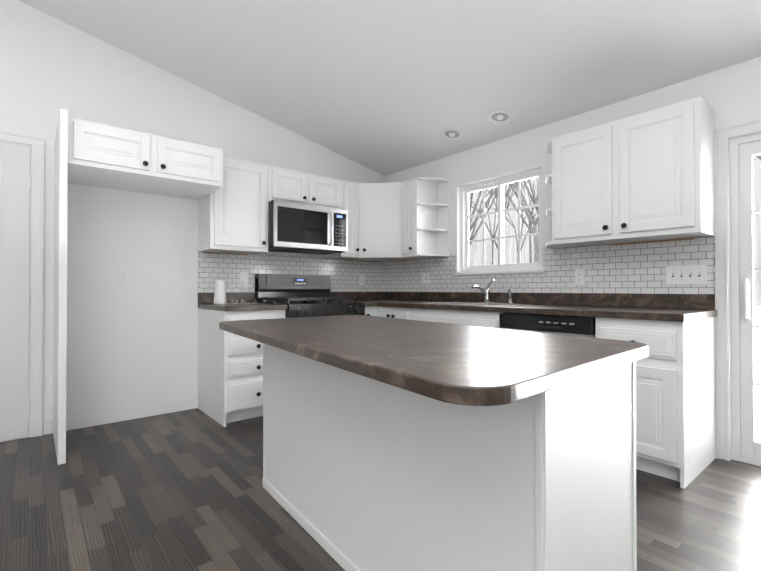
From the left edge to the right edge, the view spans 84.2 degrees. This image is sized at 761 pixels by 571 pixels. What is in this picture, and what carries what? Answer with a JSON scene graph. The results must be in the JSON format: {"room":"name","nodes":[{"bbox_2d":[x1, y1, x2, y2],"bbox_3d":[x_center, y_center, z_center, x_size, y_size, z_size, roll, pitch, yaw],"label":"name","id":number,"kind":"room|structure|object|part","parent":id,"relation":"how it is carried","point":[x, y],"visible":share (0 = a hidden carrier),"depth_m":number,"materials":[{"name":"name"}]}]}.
{"room":"kitchen","nodes":[
{"label":"kitchen","id":0,"kind":"room"},
{"bbox_2d":[0,0,384,441],"bbox_3d":[-2.474,-0.965,2.924,6.750,4.000,0.150,0,-1,-40],"label":"wall","id":1,"kind":"structure","parent":0,"point":[132,349],"depth_m":3.23,"materials":[{"name":"white paint"}]},
{"bbox_2d":[0,130,43,440],"bbox_3d":[-2.704,0.004,2.613,0.954,2.057,0.024,0,-1,-40],"label":"door","id":2,"kind":"structure","parent":1,"relation":"attached to","point":[21,219],"depth_m":2.84,"materials":[{"name":"white wood"}]},
{"bbox_2d":[43,421,51,434],"bbox_3d":[-2.319,0.993,2.932,0.050,0.085,0.012,0,-1,-40],"label":"baseboard","id":3,"kind":"structure","parent":1,"relation":"attached to","point":[47,427],"depth_m":2.93,"materials":[{"name":"white wood"}]},
{"bbox_2d":[118,269,128,284],"bbox_3d":[-1.969,-0.065,3.230,0.072,0.115,0.010,0,-1,-40],"label":"outlet","id":4,"kind":"object","parent":1,"relation":"attached to","point":[123,277],"visible":1,"depth_m":3.23,"materials":[{"name":"white plastic"}]},
{"bbox_2d":[198,156,269,254],"bbox_3d":[-1.257,-0.664,3.620,0.493,0.771,0.324,0,-1,-40],"label":"upper cabinet","id":5,"kind":"object","parent":1,"relation":"attached to","point":[233,218],"depth_m":3.50,"materials":[{"name":"white wood"}]},
{"bbox_3d":[-1.360,-0.283,3.721,0.390,0.010,0.024,0,-1,-40],"label":"wall cabinet rail","id":6,"kind":"part","parent":5,"relation":"part of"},
{"bbox_2d":[270,166,309,204],"bbox_3d":[-0.919,-0.890,3.902,0.383,0.315,0.324,0,-1,-40],"label":"upper cabinet","id":7,"kind":"object","parent":1,"relation":"attached to","point":[288,185],"depth_m":3.78,"materials":[{"name":"white wood"}]},
{"bbox_2d":[268,200,346,254],"bbox_3d":[-0.729,-0.525,3.969,0.760,0.408,0.460,0,-1,-40],"label":"microwave","id":8,"kind":"object","parent":7,"relation":"attached to","point":[293,227],"visible":1,"depth_m":3.80,"materials":[{"name":"silver metal"}]},
{"bbox_2d":[197,249,384,292],"bbox_3d":[-0.750,-0.119,4.245,2.088,0.370,0.006,0,-1,-40],"label":"wall tile","id":9,"kind":"structure","parent":1,"relation":"attached to","point":[344,274],"depth_m":4.08,"materials":[{"name":"white tile"}]},
{"bbox_2d":[240,272,247,284],"bbox_3d":[-1.238,-0.065,3.829,0.072,0.115,0.011,0,-1,-40],"label":"electrical outlet","id":10,"kind":"object","parent":9,"relation":"attached to","point":[243,276],"depth_m":3.82,"materials":[{"name":"white plastic"}]},
{"bbox_2d":[243,281,247,287],"bbox_3d":[-1.226,-0.010,3.814,0.038,0.065,0.028,0,-1,-40],"label":"sensor","id":11,"kind":"object","parent":10,"relation":"attached to","point":[245,284],"visible":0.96,"depth_m":3.80,"materials":[{"name":"white plastic"}]},
{"bbox_2d":[359,275,363,284],"bbox_3d":[-0.209,-0.064,4.684,0.072,0.115,0.010,0,-1,-40],"label":"electrical outlet","id":12,"kind":"object","parent":9,"relation":"attached to","point":[361,277],"depth_m":4.68,"materials":[{"name":"white plastic"}]},
{"bbox_2d":[310,174,341,208],"bbox_3d":[-0.625,-0.888,4.146,0.382,0.315,0.324,0,-1,-40],"label":"upper cabinet","id":13,"kind":"object","parent":1,"relation":"attached to","point":[324,191],"depth_m":4.03,"materials":[{"name":"white wood"}]},
{"bbox_2d":[325,180,361,259],"bbox_3d":[-0.358,-0.664,4.333,0.270,0.760,0.375,0,-1,-40],"label":"upper cabinet","id":14,"kind":"object","parent":1,"relation":"attached to","point":[351,191],"depth_m":4.24,"materials":[{"name":"white wood"}]},
{"bbox_2d":[345,183,417,261],"bbox_3d":[0.016,-0.657,4.491,0.608,0.771,0.608,0,-1,-40],"label":"upper cabinet","id":15,"kind":"object","parent":1,"relation":"attached to","point":[385,221],"depth_m":4.26,"materials":[{"name":"white wood"}]},
{"bbox_3d":[-0.187,-0.275,4.694,0.500,0.010,0.024,0,-1,-40],"label":"wall cabinet rail","id":16,"kind":"part","parent":15,"relation":"part of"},
{"bbox_3d":[0.250,-0.275,4.657,0.024,0.010,0.450,0,-1,-40],"label":"wall cabinet rail","id":17,"kind":"part","parent":15,"relation":"part of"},
{"bbox_2d":[0,408,760,570],"bbox_3d":[-0.378,1.073,0.262,7.000,0.120,7.000,0,-1,-40],"label":"floor","id":18,"kind":"structure","parent":0,"point":[184,490],"depth_m":1.93,"materials":[{"name":"wood"}]},
{"bbox_2d":[53,109,222,464],"bbox_3d":[-1.703,0.008,3.002,0.968,2.055,0.698,0,-1,-40],"label":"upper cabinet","id":19,"kind":"object","parent":18,"relation":"on","point":[90,153],"visible":1,"depth_m":2.72,"materials":[{"name":"white wood"}]},
{"bbox_3d":[-2.061,0.006,2.706,0.038,2.055,0.698,0,-1,-40],"label":"fridge panel","id":20,"kind":"part","parent":19,"relation":"part of","materials":[{"name":"white wood"}]},
{"bbox_2d":[198,308,285,426],"bbox_3d":[-1.142,0.617,3.468,0.492,0.846,0.690,0,-1,-40],"label":"base cabinet","id":21,"kind":"object","parent":18,"relation":"on","point":[230,377],"visible":0.6,"depth_m":3.21,"materials":[{"name":"white wood"}]},
{"bbox_2d":[198,292,287,310],"bbox_3d":[-1.150,0.126,3.478,0.493,0.131,0.667,0,-1,-40],"label":"countertop","id":22,"kind":"structure","parent":21,"relation":"on","point":[205,300],"depth_m":3.45,"materials":[{"name":"laminate"}]},
{"bbox_2d":[214,280,226,304],"bbox_3d":[-1.307,0.055,3.435,0.100,0.197,0.100,0,-1,-40],"label":"station","id":23,"kind":"object","parent":22,"relation":"on","point":[220,293],"visible":1,"depth_m":3.40,"materials":[{"name":"white plastic"}]},
{"bbox_2d":[227,300,256,303],"bbox_3d":[-1.178,0.136,3.542,0.247,0.034,0.113,0,-1,-40],"label":"cord","id":24,"kind":"object","parent":22,"relation":"on","point":[242,302],"visible":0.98,"depth_m":3.52,"materials":[{"name":"white plastic"}]},
{"bbox_2d":[255,274,364,317],"bbox_3d":[-0.632,0.468,3.847,0.768,1.150,0.739,0,-1,-40],"label":"range","id":25,"kind":"object","parent":18,"relation":"on","point":[303,295],"visible":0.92,"depth_m":3.86,"materials":[{"name":"black metal"}]},
{"bbox_2d":[365,306,377,315],"bbox_3d":[-0.041,0.624,4.383,0.820,0.846,0.686,0,-1,-40],"label":"base cabinet","id":26,"kind":"object","parent":18,"relation":"on","point":[371,311],"visible":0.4,"depth_m":3.96,"materials":[{"name":"white wood"}]},
{"bbox_2d":[329,292,365,306],"bbox_3d":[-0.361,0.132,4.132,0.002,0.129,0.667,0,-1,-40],"label":"countertop","id":27,"kind":"structure","parent":26,"relation":"on","point":[361,296],"depth_m":4.55,"materials":[{"name":"laminate"}]},
{"bbox_2d":[378,306,461,324],"bbox_3d":[0.354,0.621,4.037,0.654,0.846,0.448,0,-1,-40],"label":"base cabinet","id":28,"kind":"object","parent":18,"relation":"on","point":[431,315],"depth_m":3.54,"materials":[{"name":"white wood"}]},
{"bbox_2d":[366,279,717,321],"bbox_3d":[0.782,0.133,3.504,0.678,0.374,3.092,0,-1,-40],"label":"countertop","id":29,"kind":"structure","parent":28,"relation":"on","point":[676,307],"depth_m":3.02,"materials":[{"name":"laminate"}]},
{"bbox_2d":[421,302,535,305],"bbox_3d":[0.775,0.236,3.524,0.504,0.170,0.854,0,-1,-40],"label":"sink","id":30,"kind":"object","parent":29,"relation":"in","point":[444,303],"depth_m":3.55,"materials":[{"name":"silver metal"}]},
{"bbox_2d":[471,279,512,303],"bbox_3d":[0.919,0.048,3.563,0.222,0.206,0.352,0,-1,-40],"label":"faucet","id":31,"kind":"object","parent":29,"relation":"on","point":[486,292],"depth_m":3.61,"materials":[{"name":"silver metal"}]},
{"bbox_2d":[262,355,636,570],"bbox_3d":[0.087,0.617,1.717,0.671,0.817,1.612,0,-1,-40],"label":"kitchen island","id":32,"kind":"object","parent":18,"relation":"on","point":[393,444],"depth_m":1.18,"materials":[{"name":"white wood"}]},
{"bbox_2d":[219,315,648,414],"bbox_3d":[-0.001,0.191,1.659,1.038,0.032,1.750,0,-1,-40],"label":"island countertop","id":33,"kind":"structure","parent":32,"relation":"on","point":[478,370],"depth_m":1.10,"materials":[{"name":"brown laminate"}]},
{"bbox_2d":[499,313,594,337],"bbox_3d":[1.274,0.613,2.895,0.640,0.843,0.628,0,-1,-40],"label":"dishwasher","id":34,"kind":"object","parent":18,"relation":"on","point":[571,325],"visible":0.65,"depth_m":2.65,"materials":[{"name":"black plastic"},{"name":"black painted steel"}]},
{"bbox_2d":[595,317,715,488],"bbox_3d":[1.620,0.608,2.483,0.690,0.846,0.433,0,-1,-40],"label":"base cabinet","id":35,"kind":"object","parent":18,"relation":"on","point":[675,406],"visible":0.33,"depth_m":2.23,"materials":[{"name":"white wood"}]},
{"bbox_2d":[19,0,760,175],"bbox_3d":[-0.378,-2.020,0.287,6.900,1.465,6.900,0,-1,-40],"label":"ceiling","id":36,"kind":"structure","parent":0,"point":[386,87],"depth_m":2.84,"materials":[{"name":"white paint"}]},
{"bbox_2d":[441,128,462,139],"bbox_3d":[0.636,-1.344,3.744,0.197,0.044,0.200,0,-1,-40],"label":"ceiling light","id":37,"kind":"object","parent":36,"relation":"attached to","point":[452,134],"visible":1,"depth_m":3.73,"materials":[{"name":"white"}]},
{"bbox_2d":[487,110,512,123],"bbox_3d":[0.954,-1.347,3.367,0.197,0.044,0.200,0,-1,-40],"label":"ceiling light","id":38,"kind":"object","parent":36,"relation":"attached to","point":[499,116],"visible":1,"depth_m":3.35,"materials":[{"name":"white"}]},
{"bbox_2d":[385,57,760,459],"bbox_3d":[2.268,-0.469,2.371,0.150,3.000,6.750,0,-1,-40],"label":"wall","id":39,"kind":"structure","parent":0,"point":[730,95],"depth_m":3.35,"materials":[{"name":"white paint"}]},
{"bbox_2d":[394,178,437,259],"bbox_3d":[0.355,-0.664,4.264,0.376,0.760,0.274,0,-1,-40],"label":"upper cabinet","id":40,"kind":"object","parent":39,"relation":"attached to","point":[409,216],"depth_m":4.18,"materials":[{"name":"white wood"}]},
{"bbox_2d":[417,177,448,256],"bbox_3d":[0.516,-0.665,4.125,0.305,0.760,0.145,0,-1,-40],"label":"shelf","id":41,"kind":"object","parent":39,"relation":"attached to","point":[442,207],"visible":1,"depth_m":4.18,"materials":[{"name":"white wood"}]},
{"bbox_2d":[453,269,544,275],"bbox_3d":[1.036,-0.113,3.756,0.074,0.026,0.940,0,-1,-40],"label":"window sill","id":42,"kind":"structure","parent":39,"relation":"attached to","point":[505,272],"depth_m":3.67,"materials":[{"name":"white wood"}]},
{"bbox_2d":[461,168,541,271],"bbox_3d":[1.092,-0.548,3.806,0.070,0.840,0.880,0,-1,-40],"label":"window","id":43,"kind":"structure","parent":39,"relation":"in","point":[499,183],"depth_m":3.79,"materials":[{"name":"white plastic"}]},
{"bbox_2d":[385,236,714,293],"bbox_3d":[1.038,-0.123,3.729,0.006,0.370,3.085,0,-1,-40],"label":"wall tile","id":44,"kind":"structure","parent":39,"relation":"attached to","point":[640,268],"depth_m":3.11,"materials":[{"name":"white tile"}]},
{"bbox_2d":[421,273,429,283],"bbox_3d":[0.464,-0.076,4.401,0.018,0.115,0.118,0,-1,-40],"label":"outlet","id":45,"kind":"object","parent":44,"relation":"attached to","point":[425,277],"depth_m":4.40,"materials":[{"name":"white plastic"}]},
{"bbox_2d":[575,269,584,283],"bbox_3d":[1.497,-0.066,3.163,0.010,0.115,0.072,0,-1,-40],"label":"outlet","id":46,"kind":"object","parent":44,"relation":"attached to","point":[579,273],"depth_m":3.16,"materials":[{"name":"white plastic"}]},
{"bbox_2d":[666,265,706,283],"bbox_3d":[1.921,-0.068,2.645,0.018,0.113,0.210,0,-1,-40],"label":"light switch","id":47,"kind":"object","parent":44,"relation":"attached to","point":[693,274],"depth_m":2.64,"materials":[{"name":"white plastic"}]},
{"bbox_2d":[546,139,567,248],"bbox_3d":[1.302,-0.673,3.179,0.305,0.760,0.145,0,-1,-40],"label":"shelf","id":48,"kind":"object","parent":39,"relation":"attached to","point":[549,179],"visible":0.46,"depth_m":3.14,"materials":[{"name":"white wood"}]},
{"bbox_2d":[552,96,714,246],"bbox_3d":[1.607,-0.671,2.770,0.356,0.771,0.875,0,-1,-40],"label":"upper cabinet","id":49,"kind":"object","parent":39,"relation":"attached to","point":[646,176],"depth_m":2.59,"materials":[{"name":"white wood"}]},
{"bbox_3d":[1.791,-0.290,2.799,0.024,0.010,0.480,0,-1,-40],"label":"wall cabinet rail","id":50,"kind":"part","parent":49,"relation":"part of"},
{"bbox_2d":[714,119,760,465],"bbox_3d":[2.670,0.041,1.823,0.186,1.970,1.930,0,-1,-40],"label":"door frame","id":51,"kind":"structure","parent":39,"relation":"attached to","point":[746,445],"depth_m":2.48,"materials":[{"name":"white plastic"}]},
{"label":"outside","id":52,"kind":"structure","parent":0,"visible":0},
{"bbox_2d":[469,155,760,305],"bbox_3d":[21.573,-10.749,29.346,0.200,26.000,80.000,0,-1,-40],"label":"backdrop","id":53,"kind":"structure","parent":52,"point":[757,223],"depth_m":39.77,"materials":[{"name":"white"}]},
{"bbox_2d":[754,306,760,440],"bbox_3d":[14.217,1.185,11.455,29.840,0.140,20.000,0,-1,-40],"label":"ground","id":54,"kind":"structure","parent":52,"point":[757,332],"depth_m":5.26,"materials":[{"name":"white"}]},
{"bbox_2d":[469,155,760,265],"bbox_3d":[8.212,-5.722,16.593,22.715,13.849,22.569,0,-1,-40],"label":"trees","id":55,"kind":"object","parent":54,"relation":"on","point":[522,203],"depth_m":18.05,"materials":[{"name":"grey plant"}]}
]}

